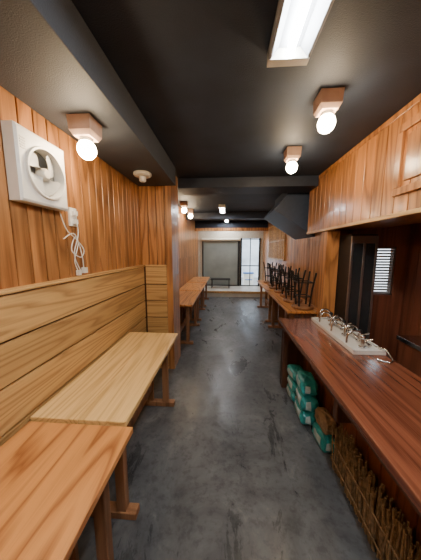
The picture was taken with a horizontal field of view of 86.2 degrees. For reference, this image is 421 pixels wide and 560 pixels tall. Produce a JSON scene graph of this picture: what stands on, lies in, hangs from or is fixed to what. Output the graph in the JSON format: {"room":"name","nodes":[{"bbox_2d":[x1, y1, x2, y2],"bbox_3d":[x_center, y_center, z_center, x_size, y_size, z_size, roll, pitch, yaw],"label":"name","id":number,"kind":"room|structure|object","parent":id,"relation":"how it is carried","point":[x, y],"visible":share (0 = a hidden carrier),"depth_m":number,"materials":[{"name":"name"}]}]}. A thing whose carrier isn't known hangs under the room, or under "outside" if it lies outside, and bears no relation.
{"room":"restaurant dining room","nodes":[
{"label":"restaurant dining room","id":0,"kind":"room"},
{"bbox_2d":[0,86,198,445],"bbox_3d":[-0.833,-0.168,3.526,0.147,2.500,10.100,1,8,4],"label":"wall","id":1,"kind":"structure","parent":0,"point":[56,322],"depth_m":1.44,"materials":[{"name":"brown wood"}]},
{"bbox_2d":[1,120,67,210],"bbox_3d":[-0.923,-0.585,1.226,0.076,0.355,0.330,1,8,4],"label":"ventilation fan","id":2,"kind":"object","parent":1,"relation":"attached to","point":[35,170],"visible":1,"depth_m":1.15,"materials":[{"name":"white plastic"}]},
{"bbox_2d":[59,207,87,274],"bbox_3d":[-0.925,-0.255,1.514,0.039,0.455,0.218,1,8,4],"label":"outlet","id":3,"kind":"object","parent":1,"relation":"attached to","point":[72,213],"visible":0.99,"depth_m":1.53,"materials":[{"name":"white plastic"}]},
{"bbox_2d":[195,221,267,231],"bbox_3d":[0.683,-1.784,7.445,2.396,0.328,0.150,1,8,4],"label":"trim","id":4,"kind":"structure","parent":1,"relation":"attached to","point":[199,225],"depth_m":7.39,"materials":[{"name":"brown wood"}]},
{"bbox_2d":[139,177,180,368],"bbox_3d":[-0.649,-0.096,2.986,0.389,2.500,0.400,1,8,4],"label":"wall pillar","id":5,"kind":"structure","parent":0,"point":[158,204],"depth_m":2.80,"materials":[{"name":"brown wood"}]},
{"bbox_2d":[187,209,193,218],"bbox_3d":[-0.471,-1.554,5.287,0.133,0.216,0.133,1,8,4],"label":"ceiling lamp","id":6,"kind":"object","parent":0,"point":[190,211],"depth_m":5.24,"materials":[{"name":"white glass"}]},
{"bbox_2d":[77,297,378,559],"bbox_3d":[0.789,1.136,3.585,3.400,0.100,10.300,1,8,4],"label":"floor","id":7,"kind":"structure","parent":0,"point":[231,470],"depth_m":1.60,"materials":[{"name":"concrete"}]},
{"bbox_2d":[0,421,132,559],"bbox_3d":[-0.688,1.137,0.567,0.539,0.694,1.205,1,8,4],"label":"dining table","id":8,"kind":"object","parent":7,"relation":"on","point":[53,476],"visible":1,"depth_m":0.85,"materials":[{"name":"brown wood"}]},
{"bbox_2d":[30,332,177,519],"bbox_3d":[-0.632,0.972,1.785,0.509,0.699,1.215,1,8,4],"label":"dining table","id":9,"kind":"object","parent":7,"relation":"on","point":[114,390],"visible":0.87,"depth_m":1.39,"materials":[{"name":"brown wood"}]},
{"bbox_2d":[180,291,200,343],"bbox_3d":[-0.494,0.654,4.167,0.509,0.699,1.200,1,8,4],"label":"dining table","id":10,"kind":"object","parent":7,"relation":"on","point":[188,299],"visible":0.62,"depth_m":3.90,"materials":[{"name":"brown wood"}]},
{"bbox_2d":[179,282,205,320],"bbox_3d":[-0.407,0.489,5.403,0.509,0.699,1.200,1,8,4],"label":"dining table","id":11,"kind":"object","parent":7,"relation":"on","point":[189,286],"visible":0.52,"depth_m":5.01,"materials":[{"name":"brown wood"}]},
{"bbox_2d":[188,277,209,306],"bbox_3d":[-0.320,0.324,6.639,0.509,0.699,1.200,1,8,4],"label":"dining table","id":12,"kind":"object","parent":7,"relation":"on","point":[194,279],"visible":0.48,"depth_m":6.54,"materials":[{"name":"brown wood"}]},
{"bbox_2d":[204,286,264,297],"bbox_3d":[0.701,0.392,8.002,2.398,0.204,1.179,1,8,4],"label":"platform","id":13,"kind":"object","parent":7,"relation":"on","point":[215,291],"visible":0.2,"depth_m":7.49,"materials":[{"name":"concrete"}]},
{"bbox_2d":[210,278,229,287],"bbox_3d":[0.360,0.114,8.106,0.700,0.329,0.350,1,8,4],"label":"table","id":14,"kind":"object","parent":13,"relation":"on","point":[211,279],"visible":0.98,"depth_m":8.00,"materials":[{"name":"black metal"}]},
{"bbox_2d":[257,280,284,322],"bbox_3d":[1.461,0.473,5.447,0.489,0.719,1.550,1,8,4],"label":"table","id":15,"kind":"object","parent":7,"relation":"on","point":[265,286],"visible":0.44,"depth_m":4.86,"materials":[{"name":"brown wood"}]},
{"bbox_2d":[263,262,276,283],"bbox_3d":[1.498,-0.186,5.685,0.300,0.522,0.300,-1,8,-9],"label":"stool","id":16,"kind":"object","parent":15,"relation":"on","point":[267,267],"visible":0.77,"depth_m":5.62,"materials":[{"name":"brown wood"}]},
{"bbox_2d":[267,263,280,285],"bbox_3d":[1.488,-0.129,5.258,0.299,0.522,0.299,1,8,4],"label":"stool","id":17,"kind":"object","parent":15,"relation":"on","point":[277,277],"visible":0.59,"depth_m":5.20,"materials":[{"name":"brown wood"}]},
{"bbox_2d":[269,264,283,288],"bbox_3d":[1.419,-0.074,4.846,0.297,0.522,0.297,5,9,32],"label":"stool","id":18,"kind":"object","parent":15,"relation":"on","point":[272,286],"visible":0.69,"depth_m":4.83,"materials":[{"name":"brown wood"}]},
{"bbox_2d":[286,383,296,402],"bbox_3d":[0.901,1.188,2.380,0.157,0.113,0.249,1,8,4],"label":"bag","id":19,"kind":"object","parent":7,"relation":"on","point":[292,395],"visible":0.41,"depth_m":2.32,"materials":[{"name":"teal plastic"}]},
{"bbox_2d":[287,375,297,392],"bbox_3d":[0.898,1.077,2.348,0.160,0.113,0.250,1,8,4],"label":"bag","id":20,"kind":"object","parent":19,"relation":"on","point":[293,385],"visible":0.31,"depth_m":2.29,"materials":[{"name":"teal plastic"}]},
{"bbox_2d":[287,364,304,382],"bbox_3d":[0.899,0.967,2.345,0.163,0.113,0.252,1,8,4],"label":"bag","id":21,"kind":"object","parent":20,"relation":"on","point":[292,369],"visible":0.62,"depth_m":2.33,"materials":[{"name":"teal plastic"}]},
{"bbox_2d":[267,291,316,327],"bbox_3d":[1.349,0.684,3.865,0.489,0.719,1.550,1,8,4],"label":"table","id":22,"kind":"object","parent":7,"relation":"on","point":[292,312],"visible":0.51,"depth_m":3.60,"materials":[{"name":"brown wood"}]},
{"bbox_2d":[274,265,291,292],"bbox_3d":[1.410,-0.018,4.429,0.297,0.522,0.297,-6,10,-40],"label":"stool","id":23,"kind":"object","parent":22,"relation":"on","point":[276,290],"visible":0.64,"depth_m":4.42,"materials":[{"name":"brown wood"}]},
{"bbox_2d":[279,267,299,296],"bbox_3d":[1.402,0.035,4.032,0.297,0.522,0.297,-3,8,-23],"label":"stool","id":24,"kind":"object","parent":22,"relation":"on","point":[288,285],"visible":0.67,"depth_m":4.02,"materials":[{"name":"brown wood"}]},
{"bbox_2d":[283,269,305,302],"bbox_3d":[1.333,0.090,3.619,0.297,0.522,0.297,-3,8,-21],"label":"stool","id":25,"kind":"object","parent":22,"relation":"on","point":[291,299],"visible":0.82,"depth_m":3.57,"materials":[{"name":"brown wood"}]},
{"bbox_2d":[291,271,316,309],"bbox_3d":[1.324,0.144,3.213,0.300,0.522,0.300,1,8,4],"label":"stool","id":26,"kind":"object","parent":22,"relation":"on","point":[299,306],"visible":1,"depth_m":3.17,"materials":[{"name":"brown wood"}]},
{"bbox_2d":[294,398,316,424],"bbox_3d":[0.879,1.214,2.088,0.157,0.139,0.281,1,8,4],"label":"bag","id":27,"kind":"object","parent":7,"relation":"on","point":[306,417],"visible":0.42,"depth_m":1.99,"materials":[{"name":"teal plastic"}]},
{"bbox_2d":[296,386,318,412],"bbox_3d":[0.879,1.077,2.064,0.159,0.139,0.285,1,8,4],"label":"bag","id":28,"kind":"object","parent":27,"relation":"on","point":[307,403],"visible":0.7,"depth_m":1.95,"materials":[{"name":"teal plastic"}]},
{"bbox_2d":[296,370,317,395],"bbox_3d":[0.884,0.940,2.067,0.157,0.139,0.283,1,8,11],"label":"bag","id":29,"kind":"object","parent":28,"relation":"on","point":[308,386],"visible":1,"depth_m":1.97,"materials":[{"name":"teal plastic"}]},
{"bbox_2d":[312,421,334,452],"bbox_3d":[0.906,1.255,1.802,0.116,0.134,0.233,1,8,4],"label":"bag","id":30,"kind":"object","parent":7,"relation":"on","point":[324,441],"visible":0.71,"depth_m":1.73,"materials":[{"name":"teal plastic"}]},
{"bbox_2d":[315,407,336,434],"bbox_3d":[0.916,1.121,1.793,0.105,0.134,0.212,1,8,4],"label":"bag","id":31,"kind":"object","parent":30,"relation":"on","point":[324,419],"visible":0.94,"depth_m":1.74,"materials":[{"name":"brown paper"}]},
{"bbox_2d":[317,231,339,316],"bbox_3d":[1.462,0.288,2.848,0.148,1.775,0.160,1,8,4],"label":"post","id":32,"kind":"object","parent":7,"relation":"on","point":[330,241],"visible":0.46,"depth_m":2.73,"materials":[{"name":"brown wood"}]},
{"bbox_2d":[279,318,420,554],"bbox_3d":[0.971,1.032,1.055,0.590,0.775,3.150,1,8,4],"label":"countertop","id":33,"kind":"structure","parent":7,"relation":"on","point":[377,403],"depth_m":1.27,"materials":[{"name":"brown wood"}]},
{"bbox_2d":[311,308,393,363],"bbox_3d":[1.204,0.434,2.009,0.238,0.156,0.974,1,8,4],"label":"tray","id":34,"kind":"object","parent":33,"relation":"on","point":[354,341],"visible":1,"depth_m":1.89,"materials":[{"name":"silver metal"}]},
{"bbox_2d":[334,234,378,339],"bbox_3d":[1.667,0.341,2.661,0.275,1.720,0.305,1,8,4],"label":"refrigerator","id":35,"kind":"object","parent":7,"relation":"on","point":[357,258],"visible":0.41,"depth_m":2.49,"materials":[{"name":"wood"}]},
{"bbox_2d":[330,423,420,559],"bbox_3d":[0.878,1.213,1.262,0.083,0.359,0.753,1,8,4],"label":"bamboo fence","id":36,"kind":"object","parent":7,"relation":"on","point":[383,527],"visible":1,"depth_m":1.20,"materials":[{"name":"brown wood"}]},
{"bbox_2d":[396,335,420,376],"bbox_3d":[2.013,0.894,1.241,0.420,1.000,2.100,1,8,4],"label":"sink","id":37,"kind":"object","parent":7,"relation":"on","point":[409,354],"visible":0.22,"depth_m":2.13,"materials":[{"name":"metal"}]},
{"bbox_2d":[198,231,263,285],"bbox_3d":[0.796,-0.829,8.480,2.500,2.500,0.100,1,8,4],"label":"wall","id":38,"kind":"structure","parent":0,"point":[201,234],"depth_m":8.35,"materials":[{"name":"beige paint"}]},
{"bbox_2d":[202,238,239,285],"bbox_3d":[0.389,-0.662,8.417,1.400,1.784,0.124,1,8,4],"label":"screen","id":39,"kind":"object","parent":38,"relation":"attached to","point":[220,256],"visible":0.82,"depth_m":8.44,"materials":[{"name":"beige paint"}]},
{"bbox_2d":[240,238,260,285],"bbox_3d":[1.474,-0.655,8.377,0.730,1.777,0.045,1,8,4],"label":"door","id":40,"kind":"structure","parent":38,"relation":"in","point":[250,239],"depth_m":8.36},
{"bbox_2d":[71,0,420,220],"bbox_3d":[0.789,-1.441,3.241,3.400,0.100,10.300,1,8,4],"label":"ceiling","id":41,"kind":"structure","parent":0,"point":[197,72],"depth_m":1.24,"materials":[{"name":"paint"}]},
{"bbox_2d":[0,0,175,185],"bbox_3d":[-0.783,-0.925,0.506,0.449,0.199,4.335,1,8,4],"label":"ceiling soffit","id":42,"kind":"structure","parent":41,"relation":"attached to","point":[51,61],"depth_m":1.04,"materials":[{"name":"black paint"}]},
{"bbox_2d":[66,113,101,159],"bbox_3d":[-0.732,-0.824,1.327,0.133,0.216,0.133,1,8,4],"label":"ceiling lamp","id":43,"kind":"object","parent":42,"relation":"attached to","point":[84,127],"depth_m":1.29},
{"bbox_2d":[133,170,151,182],"bbox_3d":[-0.669,-1.009,2.218,0.176,0.084,0.176,1,8,4],"label":"smoke detector","id":44,"kind":"object","parent":42,"relation":"attached to","point":[142,175],"visible":1,"depth_m":2.18,"materials":[{"name":"beige plastic"}]},
{"bbox_2d":[180,201,187,212],"bbox_3d":[-0.527,-1.449,4.496,0.133,0.216,0.133,1,8,4],"label":"ceiling lamp","id":45,"kind":"object","parent":41,"relation":"attached to","point":[184,204],"depth_m":4.45,"materials":[{"name":"white glass"}]},
{"bbox_2d":[219,204,225,213],"bbox_3d":[0.270,-1.611,5.126,0.140,0.061,0.820,1,8,4],"label":"ceiling lamp","id":46,"kind":"object","parent":41,"relation":"attached to","point":[221,206],"visible":0.99,"depth_m":5.00,"materials":[{"name":"beige plastic"}]},
{"bbox_2d":[186,212,268,219],"bbox_3d":[0.570,-1.655,5.832,2.398,0.159,0.250,1,8,4],"label":"ceiling beam","id":47,"kind":"structure","parent":41,"relation":"attached to","point":[209,215],"depth_m":5.73,"materials":[{"name":"black paint"}]},
{"bbox_2d":[178,175,318,194],"bbox_3d":[0.490,-1.311,3.138,1.830,0.129,0.380,1,8,4],"label":"ceiling beam","id":48,"kind":"structure","parent":41,"relation":"attached to","point":[264,184],"depth_m":2.98,"materials":[{"name":"black paint"}]},
{"bbox_2d":[284,146,301,173],"bbox_3d":[0.782,-1.137,2.160,0.133,0.216,0.133,1,8,4],"label":"ceiling lamp","id":49,"kind":"object","parent":41,"relation":"attached to","point":[292,154],"depth_m":2.11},
{"bbox_2d":[267,0,334,67],"bbox_3d":[0.329,-0.993,0.497,0.190,0.061,1.210,1,8,4],"label":"fluorescent light","id":50,"kind":"object","parent":41,"relation":"attached to","point":[298,25],"visible":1,"depth_m":0.95,"materials":[{"name":"beige plastic"}]},
{"bbox_2d":[313,87,344,133],"bbox_3d":[0.729,-1.037,1.408,0.133,0.216,0.133,1,8,4],"label":"ceiling lamp","id":51,"kind":"object","parent":41,"relation":"attached to","point":[328,100],"depth_m":1.37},
{"bbox_2d":[262,222,321,318],"bbox_3d":[1.796,-0.446,5.609,0.100,2.500,5.540,1,8,4],"label":"wall","id":52,"kind":"structure","parent":0,"point":[304,254],"depth_m":4.04,"materials":[{"name":"brown wood"}]},
{"bbox_2d":[268,225,285,260],"bbox_3d":[1.765,-1.042,6.108,0.038,0.950,2.000,1,8,4],"label":"lattice panel","id":53,"kind":"object","parent":52,"relation":"attached to","point":[277,238],"visible":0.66,"depth_m":5.93,"materials":[{"name":"brown wood"}]},
{"bbox_2d":[264,192,314,239],"bbox_3d":[1.316,-1.100,3.907,0.625,0.748,1.000,1,8,4],"label":"range hood","id":54,"kind":"object","parent":52,"relation":"attached to","point":[289,214],"depth_m":3.43,"materials":[{"name":"paint"}]},
{"bbox_2d":[306,93,420,233],"bbox_3d":[1.536,-0.756,1.232,0.560,0.723,4.050,1,8,4],"label":"upper cabinet","id":55,"kind":"object","parent":52,"relation":"attached to","point":[376,184],"visible":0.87,"depth_m":1.80,"materials":[{"name":"brown wood"}]},
{"bbox_2d":[335,224,410,359],"bbox_3d":[1.994,-0.070,2.793,0.910,2.500,0.100,1,8,4],"label":"wall partition","id":56,"kind":"structure","parent":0,"point":[386,309],"depth_m":2.77,"materials":[{"name":"brown wood"}]},
{"bbox_2d":[374,247,395,294],"bbox_3d":[2.082,-0.106,2.762,0.290,0.580,0.040,1,8,4],"label":"window","id":57,"kind":"structure","parent":56,"relation":"in","point":[378,290],"depth_m":2.75,"materials":[{"name":"metal"}]},
{"bbox_2d":[395,223,420,361],"bbox_3d":[2.239,0.234,0.510,0.100,2.500,4.460,1,8,4],"label":"wall","id":58,"kind":"structure","parent":0,"point":[410,315],"depth_m":2.60,"materials":[{"name":"brown wood"}]},
{"label":"outside","id":59,"kind":"structure","parent":0,"visible":0},
{"bbox_2d":[241,277,257,284],"bbox_3d":[1.786,0.138,11.330,8.000,0.130,5.380,1,8,4],"label":"ground","id":60,"kind":"structure","parent":59,"point":[255,282],"depth_m":11.30,"materials":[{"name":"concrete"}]},
{"bbox_2d":[198,238,258,277],"bbox_3d":[1.915,-2.162,12.875,8.000,4.020,0.300,1,8,4],"label":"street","id":61,"kind":"structure","parent":60,"relation":"on","point":[245,243],"depth_m":12.80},
{"bbox_2d":[243,272,253,284],"bbox_3d":[1.626,-0.027,9.722,0.460,0.618,0.400,1,8,4],"label":"storage box","id":62,"kind":"object","parent":60,"relation":"on","point":[245,274],"visible":0.78,"depth_m":9.59,"materials":[{"name":"white plastic"}]}
]}

